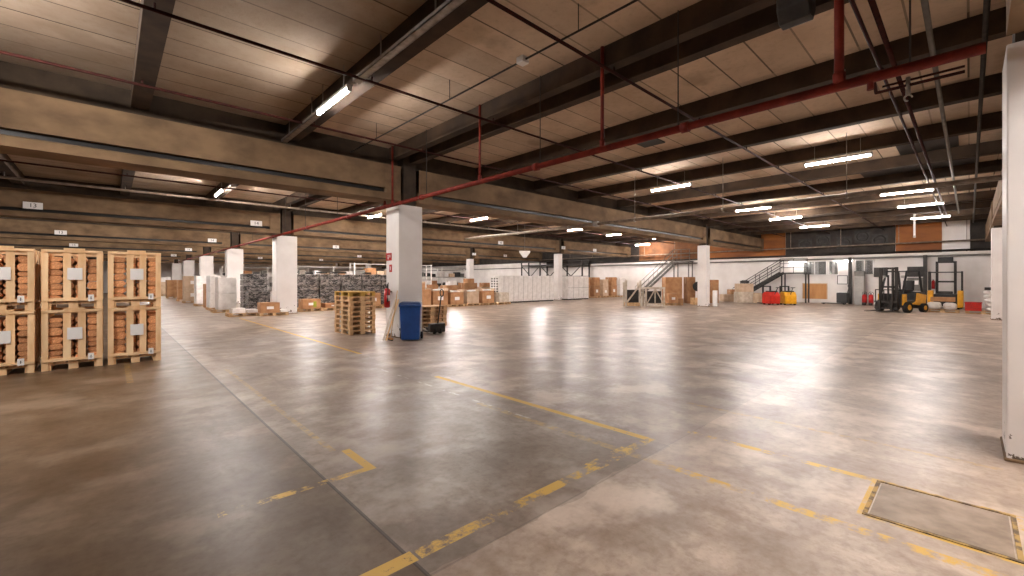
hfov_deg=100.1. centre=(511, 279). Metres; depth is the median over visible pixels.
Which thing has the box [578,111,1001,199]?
ceiling beam
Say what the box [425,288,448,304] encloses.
cardboard box
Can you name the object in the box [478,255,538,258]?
ceiling beam
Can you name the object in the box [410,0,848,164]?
ceiling beam
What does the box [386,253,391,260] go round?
fire sign
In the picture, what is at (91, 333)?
log
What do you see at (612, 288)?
cardboard box
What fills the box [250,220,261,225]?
number plate
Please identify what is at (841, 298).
truck
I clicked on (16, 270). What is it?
log
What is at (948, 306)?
sack
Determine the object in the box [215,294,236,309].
box
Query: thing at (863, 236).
ventilation unit
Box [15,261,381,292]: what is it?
wall
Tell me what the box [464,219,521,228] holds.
ceiling beam
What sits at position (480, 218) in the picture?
lamp
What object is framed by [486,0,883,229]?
pipe
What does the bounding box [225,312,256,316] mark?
pallet
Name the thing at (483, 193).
ceiling beam
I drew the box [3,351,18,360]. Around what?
log
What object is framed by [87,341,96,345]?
log
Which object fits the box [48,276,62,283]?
log
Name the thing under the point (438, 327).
truck
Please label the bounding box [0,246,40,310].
crate
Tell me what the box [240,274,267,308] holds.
stack
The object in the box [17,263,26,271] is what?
log
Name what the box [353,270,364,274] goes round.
storage box
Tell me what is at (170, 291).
cardboard box
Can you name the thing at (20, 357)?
log
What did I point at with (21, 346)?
log
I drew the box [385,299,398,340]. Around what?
leaning board
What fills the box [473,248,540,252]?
ceiling beam
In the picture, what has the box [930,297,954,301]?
cardboard box
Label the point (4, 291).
log
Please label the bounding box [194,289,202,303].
box
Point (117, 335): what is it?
log
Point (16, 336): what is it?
log
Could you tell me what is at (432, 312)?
pallet
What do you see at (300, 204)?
ceiling beam
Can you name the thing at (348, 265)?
ceiling beam
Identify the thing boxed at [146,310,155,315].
log
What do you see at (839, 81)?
pipe
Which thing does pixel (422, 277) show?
shelf
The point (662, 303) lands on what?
pallet
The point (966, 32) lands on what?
ceiling beam
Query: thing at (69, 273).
crate
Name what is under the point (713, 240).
ceiling beam
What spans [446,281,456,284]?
cardboard box
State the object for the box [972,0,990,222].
ceiling pipe
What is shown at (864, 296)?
extinguisher
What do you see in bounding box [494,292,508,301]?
cardboard box
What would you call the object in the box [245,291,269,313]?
stack
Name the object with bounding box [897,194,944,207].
lamp
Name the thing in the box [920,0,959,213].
ceiling pipe
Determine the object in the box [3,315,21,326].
log
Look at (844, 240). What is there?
ventilation unit
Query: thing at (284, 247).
concrete column
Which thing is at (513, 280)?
panel
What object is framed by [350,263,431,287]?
storage rack
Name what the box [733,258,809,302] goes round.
metal staircase
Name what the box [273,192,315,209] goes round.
ceiling beam
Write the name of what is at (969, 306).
plastic crate
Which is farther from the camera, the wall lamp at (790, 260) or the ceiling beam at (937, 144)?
the wall lamp at (790, 260)
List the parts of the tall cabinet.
door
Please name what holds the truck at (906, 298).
on the floor
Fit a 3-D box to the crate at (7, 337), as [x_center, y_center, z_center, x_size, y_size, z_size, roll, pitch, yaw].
[-9.189,1.083,7.785,0.800,1.135,1.182,0,0,-43]
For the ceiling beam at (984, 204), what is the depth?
23.13 m
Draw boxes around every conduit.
[0,172,518,231]
[350,0,638,152]
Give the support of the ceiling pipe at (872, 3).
attached to the ceiling beam at (990, 121)
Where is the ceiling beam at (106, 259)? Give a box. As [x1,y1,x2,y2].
[15,255,173,262]
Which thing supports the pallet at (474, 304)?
on the floor
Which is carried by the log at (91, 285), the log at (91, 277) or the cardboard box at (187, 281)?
the log at (91, 277)
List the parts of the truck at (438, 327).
tow handle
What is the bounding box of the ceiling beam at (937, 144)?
[896,136,958,154]
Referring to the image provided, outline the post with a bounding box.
[711,290,718,306]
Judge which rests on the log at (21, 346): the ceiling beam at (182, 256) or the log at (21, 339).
the log at (21, 339)
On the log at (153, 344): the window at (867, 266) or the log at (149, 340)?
the log at (149, 340)
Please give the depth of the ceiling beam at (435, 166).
16.02 m
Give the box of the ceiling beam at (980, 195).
[703,190,995,224]
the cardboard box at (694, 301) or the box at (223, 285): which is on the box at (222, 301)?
the box at (223, 285)
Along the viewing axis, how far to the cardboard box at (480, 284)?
31.09 m
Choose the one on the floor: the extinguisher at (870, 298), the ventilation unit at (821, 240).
the extinguisher at (870, 298)
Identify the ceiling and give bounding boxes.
[0,0,1011,233]
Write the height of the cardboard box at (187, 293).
0.902 m
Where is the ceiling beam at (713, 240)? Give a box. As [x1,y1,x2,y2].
[713,240,759,247]
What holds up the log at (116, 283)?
on the log at (116, 289)
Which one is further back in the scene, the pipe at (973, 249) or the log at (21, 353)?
the pipe at (973, 249)
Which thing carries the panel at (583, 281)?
on the floor
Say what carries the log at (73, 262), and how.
on the log
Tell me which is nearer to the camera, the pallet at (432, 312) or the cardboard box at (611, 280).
the pallet at (432, 312)
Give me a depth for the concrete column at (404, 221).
12.42 m
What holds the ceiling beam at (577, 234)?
attached to the ceiling
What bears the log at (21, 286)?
on the log at (20, 291)
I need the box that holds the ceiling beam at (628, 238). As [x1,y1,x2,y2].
[600,237,651,242]
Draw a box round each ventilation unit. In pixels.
[816,234,829,245]
[837,236,851,248]
[855,230,869,242]
[871,233,887,246]
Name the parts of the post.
post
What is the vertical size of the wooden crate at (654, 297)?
1.200 m
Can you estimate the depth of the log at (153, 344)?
8.80 m
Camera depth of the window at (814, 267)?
31.15 m
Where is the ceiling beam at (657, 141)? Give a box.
[637,138,664,147]
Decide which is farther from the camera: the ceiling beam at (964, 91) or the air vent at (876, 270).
the air vent at (876, 270)
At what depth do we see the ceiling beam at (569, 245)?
38.19 m
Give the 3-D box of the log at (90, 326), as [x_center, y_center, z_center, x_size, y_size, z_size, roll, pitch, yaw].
[-8.351,0.899,8.569,0.164,0.108,0.980,0,0,-43]
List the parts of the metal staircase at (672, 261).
handrail, handrail, leg, guard rail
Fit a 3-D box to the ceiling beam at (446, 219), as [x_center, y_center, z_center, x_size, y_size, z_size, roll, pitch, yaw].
[-1.329,-3.549,22.474,0.200,0.338,11.390,0,0,-43]
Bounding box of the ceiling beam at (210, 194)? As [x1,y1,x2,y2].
[206,182,238,203]
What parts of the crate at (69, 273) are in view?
rail, rail, rail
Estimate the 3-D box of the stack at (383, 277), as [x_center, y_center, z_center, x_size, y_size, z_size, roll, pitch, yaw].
[-7.981,0.664,27.463,1.200,1.972,0.812,0,0,-43]
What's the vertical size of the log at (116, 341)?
0.107 m
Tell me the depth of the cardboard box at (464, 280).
30.10 m
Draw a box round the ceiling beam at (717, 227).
[708,225,760,237]
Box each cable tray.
[281,97,321,142]
[353,0,465,83]
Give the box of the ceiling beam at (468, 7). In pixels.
[286,0,487,141]
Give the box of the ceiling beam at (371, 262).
[370,260,432,265]
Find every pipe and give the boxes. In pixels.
[0,50,784,236]
[0,159,675,243]
[7,175,643,245]
[118,0,829,233]
[178,0,985,261]
[464,133,1001,239]
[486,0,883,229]
[544,220,984,259]
[562,248,990,263]
[849,0,946,225]
[868,0,946,214]
[874,65,964,101]
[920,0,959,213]
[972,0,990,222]
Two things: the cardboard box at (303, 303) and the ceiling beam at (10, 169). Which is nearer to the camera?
the ceiling beam at (10, 169)
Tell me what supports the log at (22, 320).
on the log at (21, 327)
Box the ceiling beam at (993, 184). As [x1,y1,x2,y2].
[679,181,997,219]
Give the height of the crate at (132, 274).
1.135 m
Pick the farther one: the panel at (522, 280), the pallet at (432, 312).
the panel at (522, 280)
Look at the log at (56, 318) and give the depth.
7.89 m
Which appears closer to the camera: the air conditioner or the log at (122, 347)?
the log at (122, 347)
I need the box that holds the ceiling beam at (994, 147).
[617,139,1001,207]
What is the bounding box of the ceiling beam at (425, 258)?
[422,256,478,263]
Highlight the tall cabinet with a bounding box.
[854,271,864,304]
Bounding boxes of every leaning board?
[382,299,396,340]
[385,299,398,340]
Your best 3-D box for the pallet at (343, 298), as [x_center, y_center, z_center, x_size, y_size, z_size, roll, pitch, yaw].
[-4.956,0.569,13.489,0.800,0.144,1.200,0,0,-43]
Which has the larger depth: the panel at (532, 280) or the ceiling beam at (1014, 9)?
the panel at (532, 280)
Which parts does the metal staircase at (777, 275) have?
handrail, handrail, leg, guard rail, leg, leg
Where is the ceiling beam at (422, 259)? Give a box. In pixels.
[422,259,475,261]
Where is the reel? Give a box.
[693,282,697,297]
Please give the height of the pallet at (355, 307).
0.144 m
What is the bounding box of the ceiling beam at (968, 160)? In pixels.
[861,157,975,177]
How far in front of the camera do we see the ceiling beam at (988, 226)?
21.75 m
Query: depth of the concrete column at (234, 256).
29.65 m
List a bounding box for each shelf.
[243,267,307,268]
[297,266,360,267]
[351,263,430,265]
[422,267,465,268]
[422,277,465,277]
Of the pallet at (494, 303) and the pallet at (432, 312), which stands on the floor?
the pallet at (494, 303)
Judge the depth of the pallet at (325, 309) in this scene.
23.34 m
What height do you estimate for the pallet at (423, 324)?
0.144 m
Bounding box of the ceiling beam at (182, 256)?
[1,250,185,259]
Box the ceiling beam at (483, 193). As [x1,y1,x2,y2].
[416,170,705,243]
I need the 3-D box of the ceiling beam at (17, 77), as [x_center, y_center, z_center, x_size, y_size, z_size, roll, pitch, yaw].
[-10.455,-3.470,5.838,19.330,0.500,0.340,0,0,-43]
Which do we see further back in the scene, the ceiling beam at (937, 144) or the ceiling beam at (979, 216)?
the ceiling beam at (979, 216)
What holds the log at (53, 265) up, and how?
on the log at (50, 272)
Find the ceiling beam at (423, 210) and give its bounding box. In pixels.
[422,208,438,214]
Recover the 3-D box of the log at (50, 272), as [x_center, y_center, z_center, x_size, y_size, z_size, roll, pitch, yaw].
[-8.730,-0.136,8.238,0.203,0.104,0.980,0,0,-43]
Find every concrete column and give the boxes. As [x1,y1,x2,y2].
[171,259,180,279]
[183,255,193,275]
[199,247,212,275]
[225,232,242,303]
[272,206,296,313]
[386,156,421,337]
[466,247,473,278]
[554,239,561,299]
[698,225,709,306]
[990,225,1001,319]
[1000,31,1023,463]
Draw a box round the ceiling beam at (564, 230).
[530,228,583,235]
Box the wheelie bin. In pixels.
[399,301,422,339]
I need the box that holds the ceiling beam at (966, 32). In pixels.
[476,6,1009,178]
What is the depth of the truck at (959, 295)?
24.67 m
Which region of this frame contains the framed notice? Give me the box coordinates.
[837,275,847,283]
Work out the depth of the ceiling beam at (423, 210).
21.50 m
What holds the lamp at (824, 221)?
hanging from the ceiling
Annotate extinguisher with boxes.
[384,282,391,307]
[862,292,866,304]
[868,292,873,304]
[931,280,934,288]
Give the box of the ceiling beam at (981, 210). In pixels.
[738,208,989,232]
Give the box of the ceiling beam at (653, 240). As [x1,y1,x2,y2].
[616,239,667,244]
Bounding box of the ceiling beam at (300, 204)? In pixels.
[288,195,330,211]
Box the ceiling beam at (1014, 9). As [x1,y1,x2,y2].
[1006,0,1023,35]
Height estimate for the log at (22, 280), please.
0.123 m
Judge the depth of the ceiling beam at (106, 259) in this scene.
52.56 m
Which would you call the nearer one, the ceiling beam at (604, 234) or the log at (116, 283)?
the log at (116, 283)
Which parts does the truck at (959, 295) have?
panel, seat, panel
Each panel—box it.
[490,276,508,291]
[509,276,517,302]
[518,276,527,302]
[528,276,536,301]
[536,276,544,301]
[545,276,553,300]
[562,276,578,299]
[578,276,588,299]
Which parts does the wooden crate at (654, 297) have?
post, post, post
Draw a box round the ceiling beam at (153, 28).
[131,0,175,110]
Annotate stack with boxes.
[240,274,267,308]
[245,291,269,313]
[297,274,318,309]
[317,274,340,308]
[340,275,360,302]
[357,274,380,292]
[380,275,385,304]
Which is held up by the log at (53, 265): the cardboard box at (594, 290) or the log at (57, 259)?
the log at (57, 259)
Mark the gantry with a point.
(581, 264)
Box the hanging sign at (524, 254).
[519,251,529,257]
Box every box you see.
[161,277,170,281]
[161,282,165,293]
[166,280,176,286]
[166,287,176,296]
[177,280,181,288]
[177,289,181,298]
[182,276,193,287]
[182,288,193,300]
[194,276,205,289]
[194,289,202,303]
[203,284,205,307]
[206,275,225,291]
[206,292,214,307]
[215,277,236,293]
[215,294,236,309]
[229,308,244,313]
[245,309,257,312]
[257,302,279,312]
[299,298,320,308]
[321,303,340,307]
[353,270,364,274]
[364,268,375,273]
[368,293,380,305]
[422,289,430,304]
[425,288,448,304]
[426,284,437,288]
[434,271,440,276]
[440,285,459,290]
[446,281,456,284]
[448,289,463,304]
[458,283,476,291]
[462,289,479,303]
[463,279,473,282]
[475,288,494,302]
[479,283,489,286]
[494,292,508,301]
[589,277,599,285]
[590,285,599,295]
[600,279,607,286]
[600,287,608,295]
[605,277,616,284]
[608,285,616,295]
[617,278,624,284]
[617,285,622,294]
[662,277,681,299]
[665,293,677,302]
[684,277,694,303]
[690,298,697,304]
[710,280,718,302]
[719,294,733,301]
[727,289,734,293]
[735,284,753,291]
[753,293,761,302]
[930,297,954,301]
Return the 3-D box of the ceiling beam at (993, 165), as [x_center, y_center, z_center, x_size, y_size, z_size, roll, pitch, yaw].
[11.098,-3.549,17.551,0.200,0.338,11.990,0,0,-43]
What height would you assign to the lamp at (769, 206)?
0.528 m
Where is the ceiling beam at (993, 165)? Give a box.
[648,159,1001,213]
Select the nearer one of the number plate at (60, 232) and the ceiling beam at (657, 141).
the ceiling beam at (657, 141)
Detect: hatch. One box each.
[802,283,827,298]
[862,480,1023,563]
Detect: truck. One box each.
[422,289,444,333]
[757,286,779,304]
[779,286,796,304]
[822,284,851,304]
[864,267,928,312]
[927,261,963,308]
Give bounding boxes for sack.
[927,302,941,308]
[943,303,956,309]
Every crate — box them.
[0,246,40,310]
[0,308,41,375]
[41,248,102,309]
[41,307,102,371]
[108,250,160,307]
[108,305,160,364]
[734,292,753,302]
[964,302,981,310]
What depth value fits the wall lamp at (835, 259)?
29.85 m
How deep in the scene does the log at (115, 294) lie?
8.49 m
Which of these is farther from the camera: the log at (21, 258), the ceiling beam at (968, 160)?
the ceiling beam at (968, 160)
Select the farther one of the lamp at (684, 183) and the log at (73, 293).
the lamp at (684, 183)
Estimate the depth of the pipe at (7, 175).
33.59 m
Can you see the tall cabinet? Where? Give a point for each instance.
(859, 276)
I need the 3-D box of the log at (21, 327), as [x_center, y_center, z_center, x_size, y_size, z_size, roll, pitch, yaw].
[-8.979,0.849,7.954,0.164,0.085,0.980,1,0,-43]
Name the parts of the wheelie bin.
lid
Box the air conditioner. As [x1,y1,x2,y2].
[938,257,952,260]
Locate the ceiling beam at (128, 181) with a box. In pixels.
[120,169,134,195]
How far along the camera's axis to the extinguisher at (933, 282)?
26.68 m
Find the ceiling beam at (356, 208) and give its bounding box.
[338,201,386,216]
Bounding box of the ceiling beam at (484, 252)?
[473,249,541,260]
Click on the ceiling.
(96, 36)
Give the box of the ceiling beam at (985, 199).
[707,199,992,225]
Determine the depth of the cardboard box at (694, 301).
28.59 m
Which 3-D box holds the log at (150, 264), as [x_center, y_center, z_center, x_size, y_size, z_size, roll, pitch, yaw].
[-7.716,-0.327,9.168,0.163,0.107,0.980,0,0,-43]
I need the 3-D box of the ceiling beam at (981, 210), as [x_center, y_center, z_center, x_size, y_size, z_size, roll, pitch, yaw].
[20.217,-3.549,26.100,0.200,0.338,11.990,0,0,-43]
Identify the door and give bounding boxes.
[907,277,922,291]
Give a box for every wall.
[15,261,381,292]
[382,225,990,307]
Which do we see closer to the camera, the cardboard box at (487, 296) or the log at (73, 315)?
the log at (73, 315)
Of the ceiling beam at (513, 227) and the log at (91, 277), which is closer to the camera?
the log at (91, 277)
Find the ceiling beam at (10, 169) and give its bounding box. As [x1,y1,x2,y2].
[0,153,23,184]
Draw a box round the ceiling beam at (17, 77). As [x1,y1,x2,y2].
[0,61,397,165]
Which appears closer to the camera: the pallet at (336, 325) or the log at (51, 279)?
the log at (51, 279)
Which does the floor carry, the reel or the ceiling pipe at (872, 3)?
the reel
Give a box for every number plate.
[23,201,42,209]
[54,230,66,234]
[69,243,77,246]
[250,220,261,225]
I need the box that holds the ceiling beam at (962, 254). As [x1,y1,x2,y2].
[427,254,990,270]
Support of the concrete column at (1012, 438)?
on the floor
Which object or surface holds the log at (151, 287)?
on the log at (148, 291)
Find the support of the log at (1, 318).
on the log
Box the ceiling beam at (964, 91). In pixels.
[534,72,1001,190]
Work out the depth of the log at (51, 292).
7.88 m
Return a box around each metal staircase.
[635,249,693,296]
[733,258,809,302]
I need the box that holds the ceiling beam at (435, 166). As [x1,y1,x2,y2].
[416,159,702,226]
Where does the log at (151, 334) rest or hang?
on the log at (149, 340)
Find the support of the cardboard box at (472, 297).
on the pallet
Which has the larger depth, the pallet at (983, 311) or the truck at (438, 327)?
the pallet at (983, 311)
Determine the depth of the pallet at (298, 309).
22.67 m
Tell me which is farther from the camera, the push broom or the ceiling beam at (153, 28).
the push broom
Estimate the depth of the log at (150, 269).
8.80 m
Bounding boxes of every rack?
[220,266,308,286]
[297,266,371,271]
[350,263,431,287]
[422,267,465,286]
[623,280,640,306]
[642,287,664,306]
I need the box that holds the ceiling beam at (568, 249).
[568,249,626,254]
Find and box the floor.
[0,290,1023,575]
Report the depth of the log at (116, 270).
8.46 m
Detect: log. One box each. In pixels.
[0,254,5,262]
[0,317,5,326]
[3,282,19,287]
[3,288,18,294]
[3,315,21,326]
[3,344,17,353]
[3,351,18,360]
[4,256,19,264]
[4,265,22,272]
[15,330,20,339]
[17,255,26,262]
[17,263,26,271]
[17,272,26,276]
[17,277,26,283]
[17,284,26,288]
[17,289,26,293]
[17,315,26,324]
[17,325,26,329]
[17,330,26,335]
[17,342,26,350]
[17,351,26,355]
[18,336,26,342]
[18,356,26,360]
[48,257,62,262]
[48,261,62,269]
[48,270,62,275]
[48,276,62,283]
[48,284,62,289]
[48,289,62,295]
[48,295,62,297]
[48,315,62,322]
[48,321,62,327]
[48,326,62,335]
[48,333,62,343]
[48,340,62,349]
[48,348,62,355]
[48,353,62,358]
[71,258,76,265]
[71,288,75,295]
[71,313,76,319]
[71,339,75,347]
[71,343,75,354]
[87,259,96,266]
[87,267,96,273]
[87,274,96,280]
[87,282,96,288]
[87,289,96,295]
[87,312,96,316]
[87,324,96,329]
[87,329,96,336]
[87,336,96,340]
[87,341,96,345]
[88,317,96,323]
[88,345,96,351]
[114,257,125,262]
[114,263,125,268]
[114,268,125,273]
[114,274,125,279]
[114,281,125,286]
[114,287,125,292]
[114,293,125,296]
[114,311,125,319]
[114,319,125,326]
[114,326,125,331]
[114,331,125,338]
[114,338,125,344]
[114,343,125,351]
[146,258,155,262]
[146,261,155,267]
[146,267,155,271]
[146,272,155,276]
[146,277,155,280]
[146,281,155,284]
[146,285,155,289]
[146,289,155,294]
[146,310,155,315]
[146,315,155,322]
[146,321,155,330]
[146,328,155,337]
[146,335,155,342]
[146,340,155,348]
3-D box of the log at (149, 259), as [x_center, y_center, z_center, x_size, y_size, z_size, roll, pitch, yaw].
[-7.716,-0.418,9.163,0.164,0.071,0.980,-1,1,-43]
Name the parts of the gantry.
rail, rail, post, post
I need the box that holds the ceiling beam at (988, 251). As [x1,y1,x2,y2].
[553,250,990,266]
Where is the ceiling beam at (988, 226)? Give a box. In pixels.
[985,208,992,241]
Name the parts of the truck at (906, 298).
seat, panel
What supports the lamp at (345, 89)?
hanging from the ceiling
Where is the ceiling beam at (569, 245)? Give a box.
[561,241,630,256]
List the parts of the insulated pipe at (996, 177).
hanger rod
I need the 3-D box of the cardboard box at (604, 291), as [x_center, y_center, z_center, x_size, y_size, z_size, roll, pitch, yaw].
[8.607,1.063,40.824,0.905,0.882,0.770,0,0,-43]
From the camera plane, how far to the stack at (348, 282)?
25.43 m
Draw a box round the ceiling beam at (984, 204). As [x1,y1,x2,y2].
[723,201,991,228]
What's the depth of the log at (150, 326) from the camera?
8.79 m
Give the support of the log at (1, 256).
on the log
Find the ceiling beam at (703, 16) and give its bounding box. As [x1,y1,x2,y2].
[389,0,776,160]
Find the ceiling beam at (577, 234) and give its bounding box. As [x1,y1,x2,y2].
[557,231,613,238]
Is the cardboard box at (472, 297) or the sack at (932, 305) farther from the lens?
the cardboard box at (472, 297)
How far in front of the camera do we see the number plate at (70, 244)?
32.53 m
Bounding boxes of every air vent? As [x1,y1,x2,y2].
[874,267,887,276]
[907,267,922,276]
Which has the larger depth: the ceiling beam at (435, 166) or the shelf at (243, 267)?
the shelf at (243, 267)
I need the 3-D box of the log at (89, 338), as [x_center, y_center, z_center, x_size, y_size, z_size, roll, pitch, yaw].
[-8.358,1.129,8.576,0.164,0.085,0.980,0,0,-43]
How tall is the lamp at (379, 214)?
0.528 m
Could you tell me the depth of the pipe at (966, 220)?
30.05 m
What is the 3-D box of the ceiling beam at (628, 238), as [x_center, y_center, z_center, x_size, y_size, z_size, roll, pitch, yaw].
[11.949,-3.549,34.921,0.200,0.338,11.390,0,0,-43]
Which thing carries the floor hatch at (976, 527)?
on the floor
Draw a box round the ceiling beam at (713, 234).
[708,228,763,251]
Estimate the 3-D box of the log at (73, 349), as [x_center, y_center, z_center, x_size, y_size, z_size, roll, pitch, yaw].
[-8.603,1.349,8.364,0.139,0.123,0.980,2,-1,-43]
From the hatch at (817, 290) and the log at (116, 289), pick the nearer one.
the log at (116, 289)
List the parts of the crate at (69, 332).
rail, rail, rail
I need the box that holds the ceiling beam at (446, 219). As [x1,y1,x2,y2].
[426,213,482,225]
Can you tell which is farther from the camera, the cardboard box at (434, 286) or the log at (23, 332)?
the cardboard box at (434, 286)
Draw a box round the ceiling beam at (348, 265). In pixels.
[338,264,385,266]
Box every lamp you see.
[214,182,223,196]
[316,65,351,115]
[368,210,382,218]
[470,217,488,220]
[650,171,691,191]
[735,206,771,211]
[769,208,801,220]
[789,259,804,262]
[800,221,829,227]
[804,138,872,166]
[834,257,852,260]
[879,188,934,195]
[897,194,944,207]
[910,214,950,219]
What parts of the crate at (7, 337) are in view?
rail, rail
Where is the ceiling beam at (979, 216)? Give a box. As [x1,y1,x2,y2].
[751,214,988,234]
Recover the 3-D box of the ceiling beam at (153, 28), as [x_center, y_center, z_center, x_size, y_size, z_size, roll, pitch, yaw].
[-3.379,-3.549,4.248,0.280,0.338,11.600,0,0,-43]
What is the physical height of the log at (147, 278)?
0.087 m
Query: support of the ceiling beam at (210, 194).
attached to the ceiling
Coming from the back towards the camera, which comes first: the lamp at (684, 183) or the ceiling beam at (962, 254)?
the ceiling beam at (962, 254)
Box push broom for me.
[388,290,397,340]
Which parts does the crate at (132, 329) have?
rail, rail, rail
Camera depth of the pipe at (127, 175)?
15.35 m
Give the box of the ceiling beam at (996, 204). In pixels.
[991,170,1001,225]
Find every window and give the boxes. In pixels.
[803,261,826,274]
[828,261,838,274]
[855,259,873,274]
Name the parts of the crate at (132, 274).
rail, rail, rail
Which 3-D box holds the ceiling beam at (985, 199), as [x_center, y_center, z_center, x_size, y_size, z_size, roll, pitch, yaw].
[16.351,-3.549,22.476,0.200,0.338,11.990,0,0,-43]
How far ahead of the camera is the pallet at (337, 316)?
13.19 m
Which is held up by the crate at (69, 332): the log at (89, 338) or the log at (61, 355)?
the log at (61, 355)
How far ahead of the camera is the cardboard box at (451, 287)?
28.90 m
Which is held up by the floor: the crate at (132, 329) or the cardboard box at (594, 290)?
the crate at (132, 329)
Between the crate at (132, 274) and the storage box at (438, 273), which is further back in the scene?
the storage box at (438, 273)
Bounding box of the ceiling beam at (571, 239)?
[561,238,628,246]
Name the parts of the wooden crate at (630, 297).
post, post, rail, post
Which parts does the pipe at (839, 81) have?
hanger rod, hanger rod, hanger rod, hanger rod, hanger rod, hanger rod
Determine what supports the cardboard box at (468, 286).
on the pallet
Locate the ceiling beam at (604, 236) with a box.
[581,235,636,240]
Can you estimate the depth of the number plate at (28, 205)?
15.28 m
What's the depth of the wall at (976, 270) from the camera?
32.98 m
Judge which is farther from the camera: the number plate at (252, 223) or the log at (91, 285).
the number plate at (252, 223)
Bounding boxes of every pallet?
[210,309,228,312]
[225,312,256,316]
[257,312,288,315]
[297,308,323,311]
[321,307,340,310]
[334,291,374,296]
[334,296,374,301]
[334,304,374,310]
[334,317,374,325]
[334,322,374,330]
[335,300,375,305]
[335,309,374,315]
[335,313,375,320]
[335,327,375,334]
[422,305,446,310]
[422,310,446,314]
[422,314,446,318]
[422,318,445,322]
[422,321,446,327]
[448,304,464,306]
[465,303,480,305]
[477,302,495,304]
[492,302,510,304]
[662,303,682,304]
[927,309,959,312]
[965,310,990,313]
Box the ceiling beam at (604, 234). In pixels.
[562,234,605,238]
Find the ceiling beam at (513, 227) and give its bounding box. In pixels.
[496,223,552,232]
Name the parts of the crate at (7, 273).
rail, rail, rail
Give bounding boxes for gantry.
[521,259,589,276]
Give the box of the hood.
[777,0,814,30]

